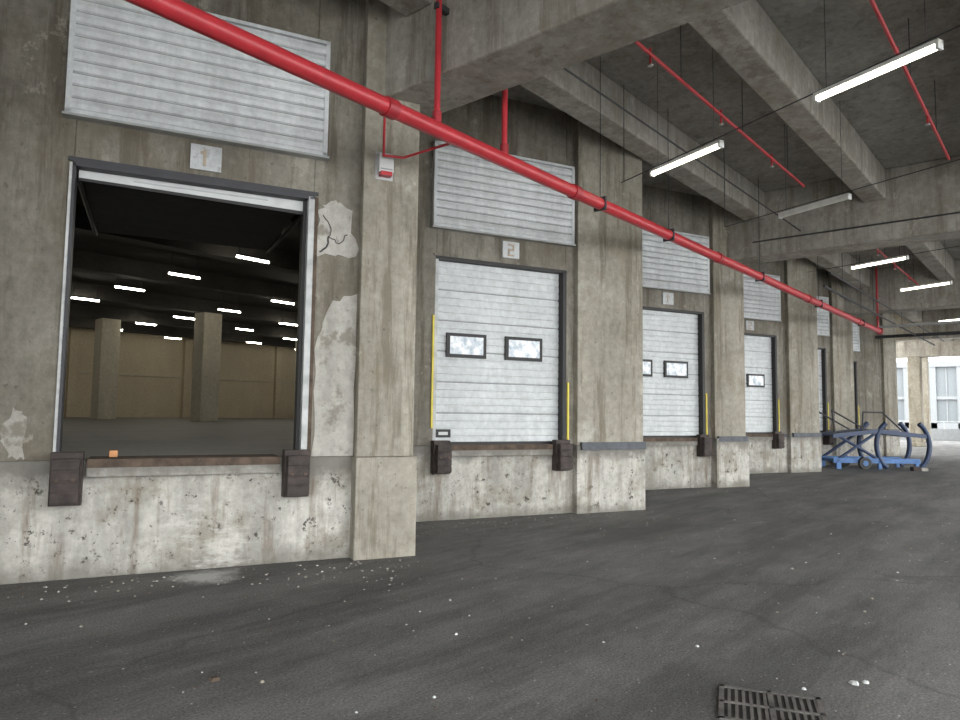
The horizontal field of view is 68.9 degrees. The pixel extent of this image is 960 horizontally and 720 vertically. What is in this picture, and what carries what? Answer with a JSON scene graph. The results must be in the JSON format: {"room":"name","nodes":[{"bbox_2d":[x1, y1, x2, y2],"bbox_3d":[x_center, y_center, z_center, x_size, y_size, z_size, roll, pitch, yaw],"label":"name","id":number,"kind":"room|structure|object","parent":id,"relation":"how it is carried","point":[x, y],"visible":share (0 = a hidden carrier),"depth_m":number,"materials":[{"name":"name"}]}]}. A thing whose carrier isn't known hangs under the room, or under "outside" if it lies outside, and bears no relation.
{"room":"loading dock","nodes":[
{"label":"loading dock","id":0,"kind":"room"},
{"bbox_2d":[164,336,181,339],"bbox_3d":[-17.511,-1.289,39.928,0.100,0.172,1.000,-3,-6,40],"label":"strip light","id":1,"kind":"object","parent":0,"point":[168,337],"depth_m":39.88,"materials":[{"name":"white plastic"}]},
{"bbox_2d":[61,417,293,457],"bbox_3d":[-10.040,2.475,25.462,35.594,0.300,50.000,-3,-6,40],"label":"floor","id":2,"kind":"structure","parent":0,"point":[131,436],"depth_m":13.55,"materials":[{"name":"grey concrete"}]},
{"bbox_2d":[90,318,120,418],"bbox_3d":[-17.498,0.426,32.722,0.840,4.680,0.840,-3,-6,40],"label":"column","id":3,"kind":"structure","parent":2,"relation":"on","point":[107,331],"depth_m":32.43,"materials":[{"name":"grey concrete"}]},
{"bbox_2d":[190,312,221,421],"bbox_3d":[-11.837,0.317,30.276,0.840,4.680,0.840,-3,-6,40],"label":"column","id":4,"kind":"structure","parent":2,"relation":"on","point":[207,325],"depth_m":29.97,"materials":[{"name":"grey concrete"}]},
{"bbox_2d":[293,340,296,419],"bbox_3d":[-10.258,1.144,40.908,0.840,4.680,0.840,-3,-6,40],"label":"column","id":5,"kind":"structure","parent":2,"relation":"on","point":[296,340],"depth_m":40.81,"materials":[{"name":"grey concrete"}]},
{"bbox_2d":[64,327,294,417],"bbox_3d":[-23.622,0.852,37.312,0.300,6.700,50.200,-3,-6,40],"label":"wall","id":6,"kind":"structure","parent":0,"point":[139,354],"depth_m":42.75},
{"bbox_2d":[64,327,293,417],"bbox_3d":[-23.471,0.401,37.092,0.250,5.230,50.000,-3,-6,40],"label":"trim","id":7,"kind":"structure","parent":6,"relation":"attached to","point":[71,371],"depth_m":43.08,"materials":[{"name":"paint"}]},
{"bbox_2d":[70,176,299,328],"bbox_3d":[-9.966,-3.039,25.880,35.594,0.300,50.000,-3,-6,40],"label":"ceiling","id":8,"kind":"structure","parent":0,"point":[291,241],"depth_m":24.41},
{"bbox_2d":[70,281,99,301],"bbox_3d":[-14.629,-2.581,25.996,0.100,0.722,1.000,-3,-6,40],"label":"strip light","id":9,"kind":"object","parent":8,"relation":"hanging from","point":[71,296],"visible":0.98,"depth_m":25.92,"materials":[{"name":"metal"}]},
{"bbox_2d":[114,281,145,291],"bbox_3d":[-11.771,-2.726,23.572,0.100,0.722,1.000,-3,-6,40],"label":"strip light","id":10,"kind":"object","parent":8,"relation":"hanging from","point":[117,285],"visible":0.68,"depth_m":23.53,"materials":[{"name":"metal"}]},
{"bbox_2d":[135,315,156,325],"bbox_3d":[-15.905,-2.041,33.357,0.100,0.722,1.000,-3,-6,40],"label":"strip light","id":11,"kind":"object","parent":8,"relation":"hanging from","point":[137,321],"visible":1,"depth_m":33.30,"materials":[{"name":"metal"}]},
{"bbox_2d":[69,316,295,347],"bbox_3d":[-21.439,-2.034,35.572,0.500,0.550,50.000,-3,-6,40],"label":"beam","id":12,"kind":"structure","parent":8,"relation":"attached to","point":[77,322],"depth_m":39.94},
{"bbox_2d":[69,303,296,337],"bbox_3d":[-17.819,-2.217,32.502,0.500,0.550,50.000,-3,-6,40],"label":"beam","id":13,"kind":"structure","parent":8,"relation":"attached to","point":[76,310],"depth_m":34.58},
{"bbox_2d":[70,281,297,322],"bbox_3d":[-13.323,-2.446,28.689,0.500,0.550,50.000,-3,-6,40],"label":"beam","id":14,"kind":"structure","parent":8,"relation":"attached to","point":[105,293],"depth_m":29.09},
{"bbox_2d":[167,251,200,278],"bbox_3d":[-8.913,-2.871,21.149,0.100,0.722,1.000,-3,-6,40],"label":"strip light","id":15,"kind":"object","parent":8,"relation":"hanging from","point":[171,272],"visible":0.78,"depth_m":21.08,"materials":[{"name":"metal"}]},
{"bbox_2d":[173,313,194,319],"bbox_3d":[-13.047,-2.186,30.933,0.100,0.722,1.000,-3,-6,40],"label":"strip light","id":16,"kind":"object","parent":8,"relation":"hanging from","point":[175,315],"visible":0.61,"depth_m":30.88,"materials":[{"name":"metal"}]},
{"bbox_2d":[72,249,298,303],"bbox_3d":[-8.864,-2.672,24.909,0.500,0.550,50.000,-3,-6,40],"label":"beam","id":17,"kind":"structure","parent":8,"relation":"attached to","point":[84,261],"depth_m":23.16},
{"bbox_2d":[74,204,299,274],"bbox_3d":[-5.053,-2.865,21.677,0.500,0.550,50.000,-3,-6,40],"label":"beam","id":18,"kind":"structure","parent":8,"relation":"attached to","point":[282,260],"depth_m":18.79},
{"bbox_2d":[78,174,300,229],"bbox_3d":[-1.624,-3.039,18.769,0.500,0.550,50.000,-3,-6,40],"label":"beam","id":19,"kind":"structure","parent":8,"relation":"attached to","point":[298,226],"depth_m":15.59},
{"bbox_2d":[217,300,240,312],"bbox_3d":[-10.189,-2.330,28.510,0.100,0.722,1.000,-3,-6,40],"label":"strip light","id":20,"kind":"object","parent":8,"relation":"hanging from","point":[218,308],"visible":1,"depth_m":28.42,"materials":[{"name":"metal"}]},
{"bbox_2d":[235,319,253,330],"bbox_3d":[-11.791,-1.853,35.102,0.100,0.722,1.000,-3,-6,40],"label":"strip light","id":21,"kind":"object","parent":8,"relation":"hanging from","point":[237,327],"visible":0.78,"depth_m":34.95,"materials":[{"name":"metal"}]},
{"bbox_2d":[235,248,270,263],"bbox_3d":[-6.055,-3.016,18.725,0.100,0.722,1.000,-3,-6,40],"label":"strip light","id":22,"kind":"object","parent":8,"relation":"hanging from","point":[238,255],"visible":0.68,"depth_m":18.66,"materials":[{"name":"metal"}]},
{"bbox_2d":[246,335,261,343],"bbox_3d":[-13.520,-1.359,41.931,0.100,0.722,1.000,-3,-6,40],"label":"strip light","id":23,"kind":"object","parent":8,"relation":"hanging from","point":[248,335],"visible":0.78,"depth_m":41.85,"materials":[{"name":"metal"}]},
{"bbox_2d":[271,282,294,304],"bbox_3d":[-7.331,-2.475,26.086,0.100,0.722,1.000,-3,-6,40],"label":"strip light","id":24,"kind":"object","parent":8,"relation":"hanging from","point":[272,299],"visible":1,"depth_m":26.05,"materials":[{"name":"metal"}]},
{"bbox_2d":[279,308,296,325],"bbox_3d":[-8.933,-1.998,32.678,0.100,0.722,1.000,-3,-6,40],"label":"strip light","id":25,"kind":"object","parent":8,"relation":"hanging from","point":[280,322],"visible":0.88,"depth_m":32.56,"materials":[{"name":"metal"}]},
{"bbox_2d":[0,0,899,584],"bbox_3d":[2.285,-0.690,14.984,3.876,7.093,48.464,-3,-6,40],"label":"wall","id":26,"kind":"structure","parent":0,"point":[367,504],"depth_m":8.43,"materials":[{"name":"concrete"}]},
{"bbox_2d":[48,452,84,506],"bbox_3d":[-4.055,1.166,6.853,0.280,0.520,0.270,3,-5,-26],"label":"bumper cover","id":27,"kind":"object","parent":26,"relation":"attached to","point":[66,468],"visible":1,"depth_m":6.76,"materials":[{"name":"rubber"}]},
{"bbox_2d":[0,200,358,459],"bbox_3d":[-3.047,-0.459,7.600,3.495,3.020,0.022,3,-5,-26],"label":"plaster","id":28,"kind":"object","parent":26,"relation":"attached to","point":[335,347],"visible":1,"depth_m":8.21,"materials":[{"name":"grey paint"}]},
{"bbox_2d":[319,215,346,251],"bbox_3d":[-1.731,-1.479,8.288,0.335,0.453,0.001,3,-5,-26],"label":"crack","id":29,"kind":"object","parent":28,"relation":"attached to","point":[328,237],"visible":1,"depth_m":8.27,"materials":[{"name":"grey concrete"}]},
{"bbox_2d":[86,454,280,476],"bbox_3d":[-3.183,1.138,7.619,1.890,0.175,0.510,3,-5,-26],"label":"dock leveler","id":30,"kind":"object","parent":26,"relation":"attached to","point":[97,466],"visible":1,"depth_m":7.39,"materials":[{"name":"paint"}]},
{"bbox_2d":[109,450,117,456],"bbox_3d":[-3.881,0.990,7.411,0.080,0.070,0.100,3,-5,-26],"label":"brick piece","id":31,"kind":"object","parent":30,"relation":"on","point":[112,453],"visible":1,"depth_m":7.37,"materials":[{"name":"orange brick"}]},
{"bbox_2d":[53,156,318,454],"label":"door","id":32,"kind":"structure","parent":26,"relation":"in","point":[125,199],"depth_m":8.14,"materials":[{"name":"white paint"}]},
{"bbox_2d":[62,0,330,161],"bbox_3d":[-3.006,-3.133,7.739,2.710,1.425,0.120,3,-5,-26],"label":"louvered shutter","id":33,"kind":"object","parent":26,"relation":"attached to","point":[130,66],"visible":0.92,"depth_m":7.62,"materials":[{"name":"metal"}]},
{"bbox_2d":[190,143,221,172],"bbox_3d":[-3.022,-2.224,7.723,0.320,0.280,0.042,3,-5,-26],"label":"number sign","id":34,"kind":"object","parent":26,"relation":"attached to","point":[202,157],"visible":1,"depth_m":7.71,"materials":[{"name":"paint"}]},
{"bbox_2d":[281,449,309,496],"bbox_3d":[-2.046,1.266,7.814,0.280,0.520,0.270,3,-5,-26],"label":"bumper cover","id":35,"kind":"object","parent":26,"relation":"attached to","point":[295,462],"visible":1,"depth_m":7.73,"materials":[{"name":"rubber"}]},
{"bbox_2d":[375,151,393,180],"bbox_3d":[-1.143,-2.354,8.460,0.220,0.340,0.120,3,-5,-26],"label":"alarm box","id":36,"kind":"object","parent":26,"relation":"attached to","point":[384,166],"visible":0.94,"depth_m":8.43,"materials":[{"name":"white paint"}]},
{"bbox_2d":[430,440,451,473],"bbox_3d":[-0.595,1.524,10.956,0.280,0.520,0.270,3,-5,-26],"label":"bumper cover","id":37,"kind":"object","parent":26,"relation":"attached to","point":[441,450],"visible":1,"depth_m":10.88,"materials":[{"name":"rubber"}]},
{"bbox_2d":[430,315,568,439],"bbox_3d":[0.386,0.351,11.649,2.570,2.030,0.040,3,-5,-26],"label":"strip","id":38,"kind":"object","parent":26,"relation":"attached to","point":[433,316],"visible":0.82,"depth_m":11.12,"materials":[{"name":"yellow paint"}]},
{"bbox_2d":[433,252,568,444],"bbox_3d":[0.344,-0.122,11.775,2.550,3.090,0.235,3,-5,-26],"label":"door","id":39,"kind":"structure","parent":26,"relation":"in","point":[500,333],"depth_m":11.80,"materials":[{"name":"metal"}]},
{"bbox_2d":[452,444,552,455],"bbox_3d":[0.277,1.496,11.723,1.890,0.175,0.510,3,-5,-26],"label":"dock leveler","id":40,"kind":"object","parent":26,"relation":"attached to","point":[469,449],"visible":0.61,"depth_m":11.49,"materials":[{"name":"paint"}]},
{"bbox_2d":[430,140,575,246],"bbox_3d":[0.454,-2.776,11.842,2.710,1.425,0.120,3,-5,-26],"label":"louvered shutter","id":41,"kind":"object","parent":26,"relation":"attached to","point":[472,194],"visible":0.89,"depth_m":11.73,"materials":[{"name":"metal"}]},
{"bbox_2d":[502,241,518,258],"bbox_3d":[0.520,-1.863,11.865,0.320,0.280,0.042,3,-5,-26],"label":"number sign","id":42,"kind":"object","parent":26,"relation":"attached to","point":[509,249],"visible":1,"depth_m":11.85,"materials":[{"name":"paint"}]},
{"bbox_2d":[552,440,572,470],"bbox_3d":[1.415,1.624,11.917,0.280,0.520,0.270,3,-5,-26],"label":"bumper cover","id":43,"kind":"object","parent":26,"relation":"attached to","point":[562,459],"visible":1,"depth_m":11.84,"materials":[{"name":"rubber"}]},
{"bbox_2d":[572,442,645,449],"bbox_3d":[2.293,1.516,12.400,1.450,0.130,0.215,3,-5,-26],"label":"band","id":44,"kind":"object","parent":26,"relation":"attached to","point":[584,445],"visible":0.82,"depth_m":12.29,"materials":[{"name":"grey metal"}]},
{"bbox_2d":[662,292,673,304],"bbox_3d":[4.449,-1.453,16.575,0.320,0.280,0.042,3,-5,-26],"label":"number sign","id":45,"kind":"object","parent":26,"relation":"attached to","point":[667,298],"visible":1,"depth_m":16.56,"materials":[{"name":"paint"}]},
{"bbox_2d":[643,437,697,445],"bbox_3d":[4.206,1.905,16.433,1.890,0.175,0.510,3,-5,-26],"label":"dock leveler","id":46,"kind":"object","parent":26,"relation":"attached to","point":[672,440],"visible":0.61,"depth_m":16.27,"materials":[{"name":"paint"}]},
{"bbox_2d":[643,304,705,437],"bbox_3d":[4.273,0.288,16.485,2.550,3.090,0.235,3,-5,-26],"label":"door","id":47,"kind":"structure","parent":26,"relation":"in","point":[673,338],"depth_m":16.67,"materials":[{"name":"metal"}]},
{"bbox_2d":[642,229,710,294],"bbox_3d":[4.383,-2.366,16.552,2.710,1.425,0.120,3,-5,-26],"label":"louvered shutter","id":48,"kind":"object","parent":26,"relation":"attached to","point":[669,266],"visible":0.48,"depth_m":16.62,"materials":[{"name":"metal"}]},
{"bbox_2d":[696,434,711,456],"bbox_3d":[5.344,2.033,16.627,0.280,0.520,0.270,3,-5,-26],"label":"bumper cover","id":49,"kind":"object","parent":26,"relation":"attached to","point":[704,447],"visible":1,"depth_m":16.55,"materials":[{"name":"rubber"}]},
{"bbox_2d":[705,393,707,434],"bbox_3d":[4.315,0.760,16.359,2.570,2.030,0.040,3,-5,-26],"label":"strip","id":50,"kind":"object","parent":26,"relation":"attached to","point":[705,393],"visible":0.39,"depth_m":16.86,"materials":[{"name":"yellow paint"}]},
{"bbox_2d":[717,436,747,441],"bbox_3d":[6.051,1.918,17.028,1.070,0.130,0.215,3,-5,-26],"label":"band","id":51,"kind":"object","parent":26,"relation":"attached to","point":[721,438],"visible":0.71,"depth_m":16.95,"materials":[{"name":"grey metal"}]},
{"bbox_2d":[746,320,753,329],"bbox_3d":[8.189,-1.049,21.245,0.320,0.280,0.042,3,-5,-26],"label":"number sign","id":52,"kind":"object","parent":26,"relation":"attached to","point":[749,324],"visible":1,"depth_m":21.22,"materials":[{"name":"paint"}]},
{"bbox_2d":[746,434,772,439],"bbox_3d":[7.946,2.309,21.102,1.890,0.175,0.510,3,-5,-26],"label":"dock leveler","id":53,"kind":"object","parent":26,"relation":"attached to","point":[750,436],"visible":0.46,"depth_m":21.06,"materials":[{"name":"paint"}]},
{"bbox_2d":[744,331,777,433],"bbox_3d":[8.012,0.692,21.155,2.550,3.090,0.235,3,-5,-26],"label":"door","id":54,"kind":"structure","parent":26,"relation":"in","point":[760,349],"depth_m":21.47,"materials":[{"name":"metal"}]},
{"bbox_2d":[743,274,781,321],"bbox_3d":[8.123,-1.962,21.222,2.710,1.425,0.120,3,-5,-26],"label":"louvered shutter","id":55,"kind":"object","parent":26,"relation":"attached to","point":[762,301],"visible":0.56,"depth_m":21.42,"materials":[{"name":"metal"}]},
{"bbox_2d":[772,431,784,448],"bbox_3d":[9.084,2.437,21.297,0.280,0.520,0.270,3,-5,-26],"label":"bumper cover","id":56,"kind":"object","parent":26,"relation":"attached to","point":[778,442],"visible":1,"depth_m":21.22,"materials":[{"name":"rubber"}]},
{"bbox_2d":[778,399,779,430],"bbox_3d":[8.055,1.165,21.028,2.570,2.030,0.040,3,-5,-26],"label":"strip","id":57,"kind":"object","parent":26,"relation":"attached to","point":[778,399],"visible":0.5,"depth_m":21.52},
{"bbox_2d":[784,433,821,436],"bbox_3d":[10.016,2.333,21.806,1.570,0.130,0.215,3,-5,-26],"label":"band","id":58,"kind":"object","parent":26,"relation":"attached to","point":[793,434],"visible":0.82,"depth_m":21.73,"materials":[{"name":"grey metal"}]},
{"bbox_2d":[818,346,827,431],"bbox_3d":[11.388,1.020,24.883,2.550,3.090,0.235,3,-5,-26],"label":"door","id":59,"kind":"structure","parent":26,"relation":"in","point":[822,369],"depth_m":25.36,"materials":[{"name":"metal"}]},
{"bbox_2d":[817,296,830,335],"bbox_3d":[11.499,-1.634,24.950,2.710,1.425,0.120,3,-5,-26],"label":"louvered shutter","id":60,"kind":"object","parent":26,"relation":"attached to","point":[823,327],"visible":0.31,"depth_m":25.36,"materials":[{"name":"metal"}]},
{"bbox_2d":[822,430,833,444],"bbox_3d":[12.459,2.765,25.025,0.280,0.520,0.270,3,-5,-26],"label":"bumper cover","id":61,"kind":"object","parent":26,"relation":"attached to","point":[827,440],"visible":0.67,"depth_m":24.96,"materials":[{"name":"rubber"}]},
{"bbox_2d":[827,402,828,429],"bbox_3d":[11.430,1.492,24.757,2.570,2.030,0.040,3,-5,-26],"label":"strip","id":62,"kind":"object","parent":26,"relation":"attached to","point":[827,402],"visible":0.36,"depth_m":25.26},
{"bbox_2d":[853,360,858,427],"bbox_3d":[15.569,1.507,30.571,2.550,3.090,0.235,3,-5,-26],"label":"door","id":63,"kind":"structure","parent":26,"relation":"in","point":[854,361],"depth_m":31.02,"materials":[{"name":"metal"}]},
{"bbox_2d":[852,322,859,351],"bbox_3d":[15.680,-1.147,30.639,2.710,1.425,0.120,3,-5,-26],"label":"louvered shutter","id":64,"kind":"object","parent":26,"relation":"attached to","point":[856,340],"visible":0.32,"depth_m":31.09,"materials":[{"name":"metal"}]},
{"bbox_2d":[0,440,959,719],"bbox_3d":[13.721,3.277,18.306,21.000,0.001,86.000,-3,-6,40],"label":"ground","id":65,"kind":"structure","parent":0,"point":[52,667],"depth_m":5.78,"materials":[{"name":"grey asphalt"}]},
{"bbox_2d":[3,472,956,715],"bbox_3d":[5.413,2.651,11.648,9.020,0.019,22.538,-3,-6,40],"label":"debris","id":66,"kind":"object","parent":65,"relation":"on","point":[213,678],"visible":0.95,"depth_m":6.66,"materials":[{"name":"concrete"}]},
{"bbox_2d":[718,684,827,719],"bbox_3d":[1.698,2.029,4.078,0.580,0.012,0.520,-1,-5,19],"label":"drain grate","id":67,"kind":"object","parent":65,"relation":"on","point":[735,703],"visible":1,"depth_m":4.11,"materials":[{"name":"grey metal"}]},
{"bbox_2d":[819,410,931,468],"bbox_3d":[13.514,2.720,24.095,3.356,1.978,1.460,1,-4,0],"label":"cart","id":68,"kind":"object","parent":65,"relation":"on","point":[864,462],"visible":0.98,"depth_m":23.51,"materials":[{"name":"blue metal"}]},
{"bbox_2d":[907,357,925,446],"bbox_3d":[27.169,2.599,43.644,0.840,5.540,0.840,-3,-6,40],"label":"concrete column","id":69,"kind":"structure","parent":65,"relation":"on","point":[914,364],"depth_m":43.39,"materials":[{"name":"beige concrete"}]},
{"bbox_2d":[910,466,927,470],"bbox_3d":[14.398,3.567,22.952,0.500,0.140,0.250,1,-4,0],"label":"blocks","id":70,"kind":"object","parent":65,"relation":"on","point":[912,468],"visible":1,"depth_m":22.87,"materials":[{"name":"paint"}]},
{"bbox_2d":[895,308,959,341],"bbox_3d":[25.214,-1.939,31.089,17.600,1.560,0.800,-3,-6,40],"label":"concrete beam","id":71,"kind":"object","parent":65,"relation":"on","point":[928,315],"visible":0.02,"depth_m":33.57,"materials":[{"name":"grey concrete"}]},
{"bbox_2d":[922,357,932,441],"bbox_3d":[32.955,2.529,52.019,0.840,7.100,0.840,-3,-6,40],"label":"concrete column","id":72,"kind":"structure","parent":65,"relation":"on","point":[925,363],"depth_m":51.66,"materials":[{"name":"beige concrete"}]},
{"bbox_2d":[896,339,959,358],"bbox_3d":[32.464,-1.197,39.593,17.600,1.560,0.800,-3,-6,40],"label":"concrete beam","id":73,"kind":"object","parent":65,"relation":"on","point":[923,349],"visible":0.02,"depth_m":43.15,"materials":[{"name":"beige concrete"}]},
{"bbox_2d":[492,0,959,269],"bbox_3d":[15.000,-3.913,19.161,17.600,0.300,76.000,-3,-6,40],"label":"ceiling","id":74,"kind":"structure","parent":0,"point":[885,111],"depth_m":11.59,"materials":[{"name":"concrete"}]},
{"bbox_2d":[124,0,882,334],"bbox_3d":[2.323,-3.290,11.699,1.026,2.390,36.340,-3,-6,40],"label":"pipe","id":75,"kind":"object","parent":74,"relation":"hanging from","point":[180,12],"visible":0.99,"depth_m":7.78,"materials":[{"name":"red metal"}]},
{"bbox_2d":[385,0,747,116],"bbox_3d":[4.437,-4.240,4.403,14.600,1.560,0.790,-3,-6,40],"label":"concrete beam","id":76,"kind":"structure","parent":74,"relation":"attached to","point":[489,47],"depth_m":7.58,"materials":[{"name":"grey concrete"}]},
{"bbox_2d":[657,63,657,116],"bbox_3d":[2.735,-4.098,10.649,0.090,0.829,0.007,3,-5,-28],"label":"strip light","id":77,"kind":"object","parent":74,"relation":"hanging from","point":[657,63],"depth_m":10.69,"materials":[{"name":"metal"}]},
{"bbox_2d":[380,0,952,340],"bbox_3d":[11.240,-3.234,22.307,0.450,0.680,76.000,-3,-6,40],"label":"joist","id":78,"kind":"object","parent":74,"relation":"attached to","point":[559,88],"depth_m":12.36,"materials":[{"name":"grey concrete"}]},
{"bbox_2d":[650,140,723,176],"bbox_3d":[2.978,-2.880,10.069,0.090,0.136,1.432,3,-5,-28],"label":"strip light","id":79,"kind":"object","parent":74,"relation":"hanging from","point":[699,152],"depth_m":10.01,"materials":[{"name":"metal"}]},
{"bbox_2d":[634,25,804,186],"bbox_3d":[4.116,-3.991,11.128,0.070,1.030,6.900,-3,-6,40],"label":"pipe","id":80,"kind":"object","parent":74,"relation":"hanging from","point":[651,55],"visible":0.93,"depth_m":10.26,"materials":[{"name":"red metal"}]},
{"bbox_2d":[563,25,959,271],"bbox_3d":[6.599,-3.606,11.814,6.548,1.627,12.807,-2,-5,36],"label":"cable","id":81,"kind":"object","parent":74,"relation":"hanging from","point":[565,69],"visible":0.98,"depth_m":11.35,"materials":[{"name":"metal"}]},
{"bbox_2d":[778,118,851,218],"bbox_3d":[5.861,-3.515,12.351,0.090,1.748,1.380,3,-5,-28],"label":"strip light","id":82,"kind":"object","parent":74,"relation":"hanging from","point":[848,196],"visible":1,"depth_m":12.19,"materials":[{"name":"metal"}]},
{"bbox_2d":[688,0,954,280],"bbox_3d":[13.183,-3.333,20.659,0.450,0.680,76.000,-3,-6,40],"label":"joist","id":83,"kind":"object","parent":74,"relation":"attached to","point":[743,34],"depth_m":10.61,"materials":[{"name":"grey concrete"}]},
{"bbox_2d":[726,155,959,264],"bbox_3d":[11.826,-3.484,13.071,14.600,1.560,0.800,-3,-6,40],"label":"concrete beam","id":84,"kind":"structure","parent":74,"relation":"attached to","point":[935,190],"depth_m":15.57,"materials":[{"name":"grey concrete"}]},
{"bbox_2d":[813,0,943,102],"bbox_3d":[4.229,-3.899,7.573,0.090,1.748,1.380,3,-5,-28],"label":"strip light","id":85,"kind":"object","parent":74,"relation":"hanging from","point":[934,45],"visible":1,"depth_m":7.42,"materials":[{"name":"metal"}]},
{"bbox_2d":[850,246,908,269],"bbox_3d":[9.479,-3.138,16.688,0.090,1.748,1.380,3,-5,-28],"label":"strip light","id":86,"kind":"object","parent":74,"relation":"hanging from","point":[903,257],"visible":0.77,"depth_m":16.57,"materials":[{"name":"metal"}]},
{"bbox_2d":[823,261,959,345],"bbox_3d":[17.496,-2.370,23.483,9.500,2.038,20.000,-3,-6,40],"label":"conduit","id":87,"kind":"object","parent":74,"relation":"hanging from","point":[901,326],"visible":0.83,"depth_m":25.24,"materials":[{"name":"metal"}]},
{"bbox_2d":[876,246,918,284],"bbox_3d":[11.916,-3.193,20.278,0.070,1.030,9.200,-3,-6,40],"label":"pipe","id":88,"kind":"object","parent":74,"relation":"hanging from","point":[878,250],"visible":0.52,"depth_m":21.14,"materials":[{"name":"metal"}]},
{"bbox_2d":[869,0,949,159],"bbox_3d":[5.801,-4.096,9.438,0.070,1.030,7.300,-3,-6,40],"label":"pipe","id":89,"kind":"object","parent":74,"relation":"hanging from","point":[929,122],"visible":0.79,"depth_m":9.41,"materials":[{"name":"red metal"}]},
{"bbox_2d":[899,240,952,291],"bbox_3d":[12.414,-2.880,19.563,0.090,1.748,1.380,3,-5,-28],"label":"strip light","id":90,"kind":"object","parent":74,"relation":"hanging from","point":[949,281],"visible":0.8,"depth_m":19.44,"materials":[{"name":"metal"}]},
{"bbox_2d":[938,318,959,321],"bbox_3d":[17.688,-2.326,25.949,0.090,1.748,1.380,3,-5,-28],"label":"strip light","id":91,"kind":"object","parent":74,"relation":"hanging from","point":[952,319],"visible":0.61,"depth_m":26.07,"materials":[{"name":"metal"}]},
{"bbox_2d":[844,259,959,315],"bbox_3d":[19.108,-2.739,21.614,14.600,1.560,0.800,-3,-6,40],"label":"concrete beam","id":92,"kind":"object","parent":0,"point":[890,280],"visible":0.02,"depth_m":24.64,"materials":[{"name":"grey concrete"}]},
{"label":"paving","id":93,"kind":"object","parent":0,"visible":0},
{"bbox_2d":[896,360,959,428],"bbox_3d":[40.848,5.906,110.446,160.950,9.400,2.600,-3,-6,40],"label":"building","id":94,"kind":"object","parent":93,"relation":"on","point":[944,376],"visible":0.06,"depth_m":92.44,"materials":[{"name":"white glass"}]},
{"bbox_2d":[900,421,959,440],"bbox_3d":[31.373,5.896,59.855,90.000,1.526,0.300,-3,-6,40],"label":"wall","id":95,"kind":"structure","parent":93,"relation":"on","point":[944,434],"depth_m":55.23,"materials":[{"name":"paint"}]}
]}

